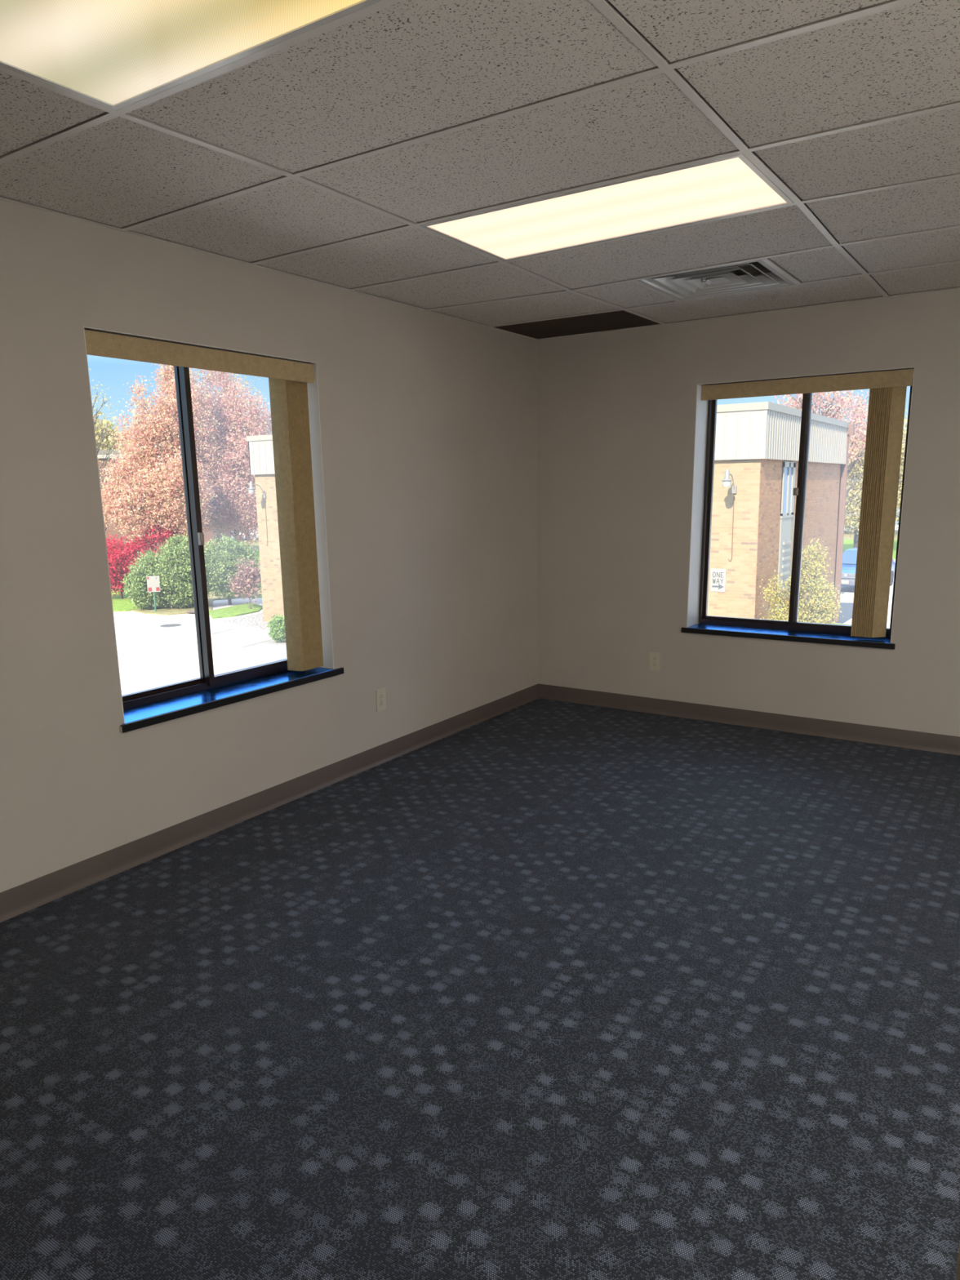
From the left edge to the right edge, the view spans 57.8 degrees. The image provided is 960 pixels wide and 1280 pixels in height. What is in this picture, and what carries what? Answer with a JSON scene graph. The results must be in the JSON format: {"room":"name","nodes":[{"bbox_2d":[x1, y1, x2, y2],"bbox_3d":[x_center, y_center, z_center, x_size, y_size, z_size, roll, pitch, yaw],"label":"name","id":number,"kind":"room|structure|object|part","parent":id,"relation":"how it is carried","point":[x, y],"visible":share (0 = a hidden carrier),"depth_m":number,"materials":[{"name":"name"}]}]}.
{"room":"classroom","nodes":[
{"label":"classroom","id":0,"kind":"room"},
{"bbox_2d":[0,195,538,892],"bbox_3d":[-1.229,-0.489,3.701,0.300,2.716,6.000,6,12,33],"label":"wall","id":1,"kind":"structure","parent":0,"point":[428,420],"depth_m":3.80,"materials":[{"name":"paint"}]},
{"bbox_2d":[83,326,333,723],"bbox_3d":[-1.145,-0.491,3.739,0.200,1.454,1.190,6,12,33],"label":"window frame","id":2,"kind":"structure","parent":1,"relation":"attached to","point":[313,388],"depth_m":4.15,"materials":[{"name":"paint"}]},
{"bbox_2d":[119,365,343,733],"bbox_3d":[-1.158,-0.482,3.780,0.303,1.485,1.242,6,12,33],"label":"window","id":3,"kind":"structure","parent":1,"relation":"in","point":[148,707],"depth_m":3.79,"materials":[{"name":"brown metal"}]},
{"bbox_3d":[-1.427,-0.462,3.595,0.026,1.430,0.611,6,12,33],"label":"sash","id":4,"kind":"part","parent":3,"relation":"part of","materials":[{"name":"clear glass"}]},
{"bbox_3d":[-1.257,-0.502,3.812,0.014,1.414,0.065,6,12,33],"label":"meeting rail","id":5,"kind":"part","parent":3,"relation":"part of","materials":[{"name":"brown metal"}]},
{"bbox_2d":[84,328,323,671],"bbox_3d":[-1.123,-0.493,3.707,0.113,1.433,1.154,6,12,33],"label":"vertical blind","id":6,"kind":"object","parent":3,"relation":"attached to","point":[288,380],"visible":0.93,"depth_m":4.02,"materials":[{"name":"fabric"}]},
{"bbox_3d":[-1.263,-0.503,3.816,0.085,1.454,1.190,6,12,33],"label":"frame","id":7,"kind":"part","parent":3,"relation":"part of","materials":[{"name":"brown metal"}]},
{"bbox_3d":[-1.136,0.236,3.868,0.216,0.022,1.169,6,12,33],"label":"sill","id":8,"kind":"part","parent":3,"relation":"part of","materials":[{"name":"blue"}]},
{"bbox_3d":[-1.081,-0.542,4.025,0.036,1.430,0.611,6,12,33],"label":"sash","id":9,"kind":"part","parent":3,"relation":"part of","materials":[{"name":"clear glass"}]},
{"bbox_2d":[0,684,538,922],"bbox_3d":[-1.134,0.778,3.750,0.013,0.100,5.600,6,12,33],"label":"baseboard","id":10,"kind":"structure","parent":1,"relation":"attached to","point":[19,900],"depth_m":3.78,"materials":[{"name":"plastic"}]},
{"bbox_2d":[375,688,386,711],"bbox_3d":[-0.524,0.319,4.616,0.008,0.118,0.074,6,12,33],"label":"wall outlet","id":11,"kind":"object","parent":1,"relation":"attached to","point":[380,694],"visible":1,"depth_m":4.61,"materials":[{"name":"beige plastic"}]},
{"bbox_2d":[0,697,959,1279],"bbox_3d":[0.823,1.063,2.582,5.200,0.120,6.040,6,12,33],"label":"floor","id":12,"kind":"structure","parent":0,"point":[539,988],"depth_m":2.38,"materials":[{"name":"carpet"}]},
{"bbox_2d":[0,0,959,340],"bbox_3d":[0.802,-1.419,2.038,4.750,0.214,5.600,6,12,33],"label":"ceiling","id":13,"kind":"structure","parent":0,"point":[323,153],"depth_m":2.44,"materials":[{"name":"tile"}]},
{"bbox_2d":[0,0,382,110],"bbox_3d":[-0.576,-1.277,1.597,1.184,0.105,0.582,6,12,33],"label":"ceiling light","id":14,"kind":"object","parent":13,"relation":"attached to","point":[115,55],"visible":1,"depth_m":1.82,"materials":[{"name":"white plastic"}]},
{"bbox_2d":[494,310,659,338],"bbox_3d":[0.575,-1.880,5.170,0.847,0.014,0.551,6,12,33],"label":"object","id":15,"kind":"structure","parent":13,"relation":"attached to","point":[620,319],"depth_m":5.17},
{"bbox_2d":[420,153,793,261],"bbox_3d":[0.434,-1.556,3.097,1.184,0.103,0.586,6,12,33],"label":"ceiling light","id":16,"kind":"object","parent":13,"relation":"attached to","point":[732,185],"visible":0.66,"depth_m":3.06,"materials":[{"name":"white plastic"}]},
{"bbox_2d":[637,259,795,300],"bbox_3d":[1.117,-1.757,4.095,0.586,0.150,0.586,6,12,33],"label":"ceiling vent","id":17,"kind":"object","parent":13,"relation":"in","point":[754,275],"visible":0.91,"depth_m":4.18,"materials":[{"name":"white metal"}]},
{"bbox_2d":[537,286,959,736],"bbox_3d":[2.512,-0.708,4.617,4.900,2.716,0.300,6,12,33],"label":"wall","id":18,"kind":"structure","parent":0,"point":[616,409],"depth_m":5.23,"materials":[{"name":"paint"}]},
{"bbox_2d":[648,652,660,671],"bbox_3d":[1.113,0.137,5.529,0.074,0.118,0.008,6,12,33],"label":"wall outlet","id":19,"kind":"object","parent":18,"relation":"attached to","point":[655,657],"visible":1,"depth_m":5.53,"materials":[{"name":"beige plastic"}]},
{"bbox_2d":[537,683,959,755],"bbox_3d":[2.383,0.549,4.746,4.750,0.100,0.013,6,12,33],"label":"baseboard","id":20,"kind":"structure","parent":18,"relation":"attached to","point":[925,741],"depth_m":5.20,"materials":[{"name":"plastic"}]},
{"bbox_2d":[681,384,912,649],"bbox_3d":[1.823,-0.750,5.053,1.211,1.482,0.303,6,12,33],"label":"window","id":21,"kind":"structure","parent":18,"relation":"in","point":[793,630],"depth_m":5.17,"materials":[{"name":"brown metal"}]},
{"bbox_3d":[1.673,-0.806,5.292,0.609,1.427,0.026,6,12,33],"label":"sash","id":22,"kind":"part","parent":21,"relation":"part of","materials":[{"name":"brown metal"}]},
{"bbox_3d":[1.830,-0.035,5.145,1.158,0.022,0.216,6,12,33],"label":"sill","id":23,"kind":"part","parent":21,"relation":"part of","materials":[{"name":"blue"}]},
{"bbox_3d":[2.115,-0.754,4.960,0.563,1.391,0.003,6,12,33],"label":"pane","id":24,"kind":"part","parent":21,"relation":"part of","materials":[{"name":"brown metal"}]},
{"bbox_3d":[1.891,-0.780,5.126,0.068,1.411,0.014,6,12,33],"label":"meeting rail","id":25,"kind":"part","parent":21,"relation":"part of","materials":[{"name":"brown metal"}]},
{"bbox_2d":[700,368,913,637],"bbox_3d":[1.806,-0.757,4.963,1.130,1.430,0.085,6,12,33],"label":"vertical blind","id":26,"kind":"object","parent":21,"relation":"attached to","point":[887,388],"visible":0.98,"depth_m":4.73,"materials":[{"name":"fabric"}]},
{"bbox_3d":[2.105,-0.753,4.954,0.609,1.427,0.036,6,12,33],"label":"sash","id":27,"kind":"part","parent":21,"relation":"part of","materials":[{"name":"brown metal"}]},
{"bbox_2d":[686,366,914,642],"bbox_3d":[1.816,-0.759,5.015,1.183,1.451,0.200,6,12,33],"label":"window frame","id":28,"kind":"structure","parent":18,"relation":"attached to","point":[701,410],"depth_m":5.31,"materials":[{"name":"paint"}]},
{"bbox_3d":[-0.765,0.170,-0.113,4.750,2.716,0.140,6,12,33],"label":"wall","id":29,"kind":"structure","parent":0,"visible":0},
{"bbox_2d":[955,1244,959,1279],"bbox_3d":[0.048,0.410,0.063,0.104,2.033,0.942,6,12,33],"label":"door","id":30,"kind":"structure","parent":29,"relation":"in","point":[957,1275],"depth_m":0.43,"materials":[{"name":"brown wood"}]},
{"label":"outside","id":31,"kind":"structure","parent":0,"visible":0},
{"bbox_2d":[213,622,287,661],"bbox_3d":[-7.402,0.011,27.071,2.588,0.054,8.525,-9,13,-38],"label":"asphalt patch","id":32,"kind":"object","parent":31,"point":[231,641],"visible":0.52,"depth_m":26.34,"materials":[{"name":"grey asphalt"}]},
{"bbox_2d":[240,639,272,647],"bbox_3d":[-6.474,-0.013,26.948,0.100,0.004,2.776,4,11,25],"label":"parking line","id":33,"kind":"object","parent":32,"relation":"on","point":[269,639],"visible":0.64,"depth_m":26.27,"materials":[{"name":"white paint"}]},
{"bbox_2d":[266,613,285,642],"bbox_3d":[-6.077,-0.368,26.402,0.877,0.894,0.840,6,12,33],"label":"bush","id":34,"kind":"object","parent":32,"relation":"on","point":[277,626],"visible":0.76,"depth_m":26.21,"materials":[{"name":"green plant"}]},
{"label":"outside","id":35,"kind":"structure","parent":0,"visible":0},
{"bbox_2d":[835,602,853,623],"bbox_3d":[12.808,-0.989,30.946,1.367,0.062,5.586,6,12,33],"label":"driveway","id":36,"kind":"structure","parent":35,"point":[847,607],"depth_m":30.63,"materials":[{"name":"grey concrete"}]},
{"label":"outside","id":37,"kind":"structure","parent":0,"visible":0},
{"bbox_2d":[111,587,143,611],"bbox_3d":[-15.383,-1.914,38.645,3.542,0.110,9.887,-6,11,-25],"label":"lawn","id":38,"kind":"structure","parent":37,"point":[119,604],"depth_m":35.91,"materials":[{"name":"green plant"}]},
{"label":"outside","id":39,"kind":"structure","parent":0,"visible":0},
{"bbox_2d":[208,603,262,618],"bbox_3d":[-9.335,-1.111,33.502,1.832,0.110,3.853,4,11,24],"label":"lawn","id":40,"kind":"structure","parent":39,"point":[242,609],"depth_m":33.16,"materials":[{"name":"green plant"}]},
{"bbox_2d":[224,549,262,608],"bbox_3d":[-8.876,-2.293,33.428,2.082,2.353,1.733,1,10,11],"label":"shrub","id":41,"kind":"object","parent":40,"relation":"on","point":[250,572],"visible":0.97,"depth_m":33.33,"materials":[{"name":"pink plant"}]},
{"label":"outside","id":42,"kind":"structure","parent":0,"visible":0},
{"bbox_2d":[111,551,262,597],"bbox_3d":[-18.952,-4.193,52.122,16.304,0.070,34.491,-4,11,-20],"label":"lawn","id":43,"kind":"structure","parent":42,"point":[257,552],"depth_m":55.46,"materials":[{"name":"green plant"}]},
{"bbox_2d":[89,368,124,530],"bbox_3d":[-20.001,-8.580,44.800,4.033,11.179,4.124,1,10,12],"label":"bare tree","id":44,"kind":"object","parent":43,"relation":"on","point":[98,449],"visible":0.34,"depth_m":45.00,"materials":[{"name":"grey plant"}]},
{"bbox_2d":[97,448,232,558],"bbox_3d":[-22.423,-9.239,59.964,8.844,7.316,8.150,-2,10,-8],"label":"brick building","id":45,"kind":"structure","parent":43,"relation":"on","point":[111,531],"depth_m":56.14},
{"bbox_2d":[167,367,271,570],"bbox_3d":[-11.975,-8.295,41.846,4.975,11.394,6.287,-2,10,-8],"label":"maple tree","id":46,"kind":"object","parent":43,"relation":"on","point":[233,495],"visible":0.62,"depth_m":40.61,"materials":[{"name":"pink plant"}]},
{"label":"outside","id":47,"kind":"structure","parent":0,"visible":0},
{"bbox_2d":[842,539,897,559],"bbox_3d":[27.141,-6.285,59.836,13.830,0.100,18.814,4,11,24],"label":"lawn","id":48,"kind":"structure","parent":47,"point":[847,544],"depth_m":62.33,"materials":[{"name":"green plant"}]},
{"bbox_2d":[844,415,906,547],"bbox_3d":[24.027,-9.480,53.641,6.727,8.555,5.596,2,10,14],"label":"autumn tree","id":49,"kind":"object","parent":48,"relation":"on","point":[855,508],"visible":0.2,"depth_m":53.10,"materials":[{"name":"yellow plant"}]},
{"bbox_2d":[895,408,907,522],"bbox_3d":[28.417,-9.984,54.100,8.039,9.247,6.247,4,11,27],"label":"autumn tree","id":50,"kind":"object","parent":48,"relation":"on","point":[904,420],"visible":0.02,"depth_m":54.59,"materials":[{"name":"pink plant"}]},
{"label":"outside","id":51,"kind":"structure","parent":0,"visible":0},
{"bbox_2d":[231,529,897,551],"bbox_3d":[1.288,-9.297,79.463,80.890,0.080,58.312,6,12,33],"label":"meadow","id":52,"kind":"structure","parent":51,"point":[846,535],"depth_m":74.66,"materials":[{"name":"green plant"}]},
{"bbox_2d":[93,409,136,449],"bbox_3d":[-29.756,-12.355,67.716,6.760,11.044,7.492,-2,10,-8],"label":"tree","id":53,"kind":"object","parent":52,"relation":"on","point":[98,426],"visible":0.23,"depth_m":65.79,"materials":[{"name":"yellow plant"}]},
{"bbox_2d":[231,448,258,540],"bbox_3d":[-22.668,-13.919,81.123,9.582,9.540,10.928,6,12,33],"label":"tree","id":54,"kind":"object","parent":52,"relation":"on","point":[247,449],"visible":0.02,"depth_m":81.66,"materials":[{"name":"grey plant"}]},
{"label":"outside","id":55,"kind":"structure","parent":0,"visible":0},
{"bbox_2d":[113,525,898,695],"bbox_3d":[10.874,-3.951,48.827,120.000,0.300,107.000,6,12,33],"label":"pavement","id":56,"kind":"structure","parent":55,"point":[150,655],"depth_m":25.74,"materials":[{"name":"concrete"}]},
{"bbox_2d":[160,623,182,626],"bbox_3d":[-10.730,-0.505,30.166,0.720,0.010,0.720,6,12,33],"label":"manhole cover","id":57,"kind":"object","parent":56,"relation":"on","point":[169,624],"visible":1,"depth_m":30.13,"materials":[{"name":"metal"}]},
{"bbox_2d":[204,533,261,604],"bbox_3d":[-10.258,-2.863,35.108,2.822,2.949,2.822,-6,11,-29],"label":"bush","id":58,"kind":"object","parent":56,"relation":"on","point":[222,561],"visible":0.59,"depth_m":34.50,"materials":[{"name":"green plant"}]},
{"bbox_2d":[222,612,270,631],"bbox_3d":[-7.331,-0.523,30.047,2.031,0.080,5.892,-8,12,-34],"label":"gravel bed","id":59,"kind":"object","parent":56,"relation":"on","point":[254,620],"visible":0.44,"depth_m":30.58,"materials":[{"name":"white gravel"}]},
{"bbox_2d":[246,401,854,622],"bbox_3d":[2.031,-3.754,29.068,17.600,6.390,9.320,6,12,33],"label":"brick building","id":60,"kind":"structure","parent":56,"relation":"on","point":[758,443],"depth_m":21.77,"materials":[{"name":"brown brick"}]},
{"bbox_2d":[248,480,267,546],"bbox_3d":[-7.511,-4.264,29.442,0.264,2.196,0.732,6,12,33],"label":"wall lamp","id":61,"kind":"object","parent":60,"relation":"attached to","point":[251,490],"visible":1,"depth_m":29.09,"materials":[{"name":"white metal"}]},
{"bbox_2d":[248,488,254,493],"bbox_3d":[-7.652,-4.975,29.120,0.208,0.160,0.208,6,12,33],"label":"glass jar","id":62,"kind":"object","parent":61,"relation":"on","point":[251,491],"depth_m":29.04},
{"bbox_3d":[-7.656,-5.180,29.084,0.264,0.265,0.264,6,12,33],"label":"lamp shade","id":63,"kind":"part","parent":61,"relation":"part of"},
{"bbox_2d":[710,568,725,591],"bbox_3d":[5.858,-1.471,21.390,0.370,0.565,0.015,6,12,33],"label":"sign","id":64,"kind":"object","parent":60,"relation":"attached to","point":[717,583],"visible":1,"depth_m":21.39,"materials":[{"name":"white metal"}]},
{"bbox_2d":[720,469,737,561],"bbox_3d":[5.912,-2.938,20.644,0.264,2.196,0.732,6,12,33],"label":"wall lamp","id":65,"kind":"object","parent":60,"relation":"attached to","point":[726,482],"visible":1,"depth_m":20.27,"materials":[{"name":"white metal"}]},
{"bbox_3d":[5.768,-3.854,20.286,0.264,0.265,0.264,6,12,33],"label":"lamp shade","id":66,"kind":"part","parent":65,"relation":"part of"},
{"bbox_2d":[722,480,731,487],"bbox_3d":[5.771,-3.649,20.321,0.208,0.160,0.208,6,12,33],"label":"glass jar","id":67,"kind":"object","parent":65,"relation":"on","point":[725,483],"depth_m":20.24,"materials":[{"name":"white glass"}]},
{"bbox_3d":[7.997,-1.747,22.859,0.080,2.910,0.980,6,12,33],"label":"louvred panel","id":68,"kind":"part","parent":60,"relation":"part of","materials":[{"name":"grey metal"}]},
{"bbox_3d":[7.967,-3.914,22.538,0.025,1.350,1.120,6,12,33],"label":"pane","id":69,"kind":"part","parent":60,"relation":"part of","materials":[{"name":"blue glass"}]},
{"bbox_2d":[755,535,844,624],"bbox_3d":[7.297,-0.690,19.889,1.994,3.358,1.787,6,12,33],"label":"bush","id":70,"kind":"object","parent":56,"relation":"on","point":[821,611],"visible":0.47,"depth_m":19.56,"materials":[{"name":"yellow plant"}]},
{"bbox_2d":[772,388,869,505],"bbox_3d":[16.990,-8.280,42.440,5.396,10.256,5.901,-4,10,-16],"label":"autumn tree","id":71,"kind":"object","parent":56,"relation":"on","point":[860,433],"visible":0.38,"depth_m":41.19,"materials":[{"name":"pink plant"}]},
{"bbox_2d":[840,547,895,586],"bbox_3d":[16.499,-3.108,37.720,2.239,1.690,4.836,6,12,33],"label":"parked car","id":72,"kind":"object","parent":56,"relation":"on","point":[849,556],"visible":0.3,"depth_m":36.79,"materials":[{"name":"paint"}]},
{"bbox_3d":[15.075,-2.396,35.922,0.310,0.150,0.015,7,12,37],"label":"licence plate","id":73,"kind":"part","parent":72,"relation":"part of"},
{"bbox_2d":[841,573,855,578],"bbox_3d":[15.133,-2.658,35.934,0.960,0.220,0.090,7,12,37],"label":"grille","id":74,"kind":"object","parent":72,"relation":"attached to","point":[844,575],"depth_m":35.83,"materials":[{"name":"silver metal"}]},
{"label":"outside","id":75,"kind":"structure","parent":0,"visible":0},
{"bbox_2d":[131,589,262,615],"bbox_3d":[-14.381,-1.630,36.985,9.755,0.090,7.931,0,10,7],"label":"planting bed","id":76,"kind":"object","parent":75,"point":[169,611],"visible":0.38,"depth_m":34.08,"materials":[{"name":"green soil"}]},
{"bbox_2d":[106,533,144,598],"bbox_3d":[-15.702,-3.149,37.233,3.062,2.944,2.208,-5,11,-22],"label":"bush","id":77,"kind":"object","parent":76,"relation":"on","point":[122,556],"visible":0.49,"depth_m":37.01,"materials":[{"name":"red plant"}]},
{"bbox_2d":[120,546,176,610],"bbox_3d":[-12.824,-2.410,34.146,2.161,2.490,2.186,1,10,12],"label":"bush","id":78,"kind":"object","parent":76,"relation":"on","point":[135,582],"visible":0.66,"depth_m":33.75,"materials":[{"name":"green plant"}]},
{"bbox_2d":[146,575,160,611],"bbox_3d":[-12.509,-1.756,33.387,0.460,1.420,0.078,-5,11,-20],"label":"parking sign","id":79,"kind":"object","parent":76,"relation":"on","point":[153,585],"visible":0.96,"depth_m":33.30,"materials":[{"name":"white metal"}]},
{"bbox_3d":[-12.505,-2.146,33.291,0.460,0.620,0.006,-5,11,-20],"label":"sign plate","id":80,"kind":"part","parent":79,"relation":"part of","materials":[{"name":"white metal"}]},
{"bbox_2d":[128,522,179,559],"bbox_3d":[-14.035,-3.561,37.898,2.182,3.471,2.135,6,12,33],"label":"bush","id":81,"kind":"object","parent":76,"relation":"on","point":[162,536],"visible":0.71,"depth_m":37.48,"materials":[{"name":"red plant"}]},
{"bbox_2d":[99,363,226,545],"bbox_3d":[-13.778,-8.055,38.497,5.661,12.116,6.335,7,13,39],"label":"maple tree","id":82,"kind":"object","parent":76,"relation":"on","point":[159,490],"visible":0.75,"depth_m":37.92,"materials":[{"name":"pink plant"}]},
{"bbox_2d":[150,533,214,608],"bbox_3d":[-11.744,-2.682,34.129,2.330,2.978,2.498,6,12,36],"label":"bush","id":83,"kind":"object","parent":76,"relation":"on","point":[175,560],"visible":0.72,"depth_m":33.65,"materials":[{"name":"green plant"}]},
{"bbox_2d":[186,609,194,613],"bbox_3d":[-10.698,-1.054,32.837,0.832,0.150,0.140,2,10,19],"label":"fallen log","id":84,"kind":"object","parent":76,"relation":"on","point":[188,611],"visible":0.4,"depth_m":32.88,"materials":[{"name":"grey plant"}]}
]}

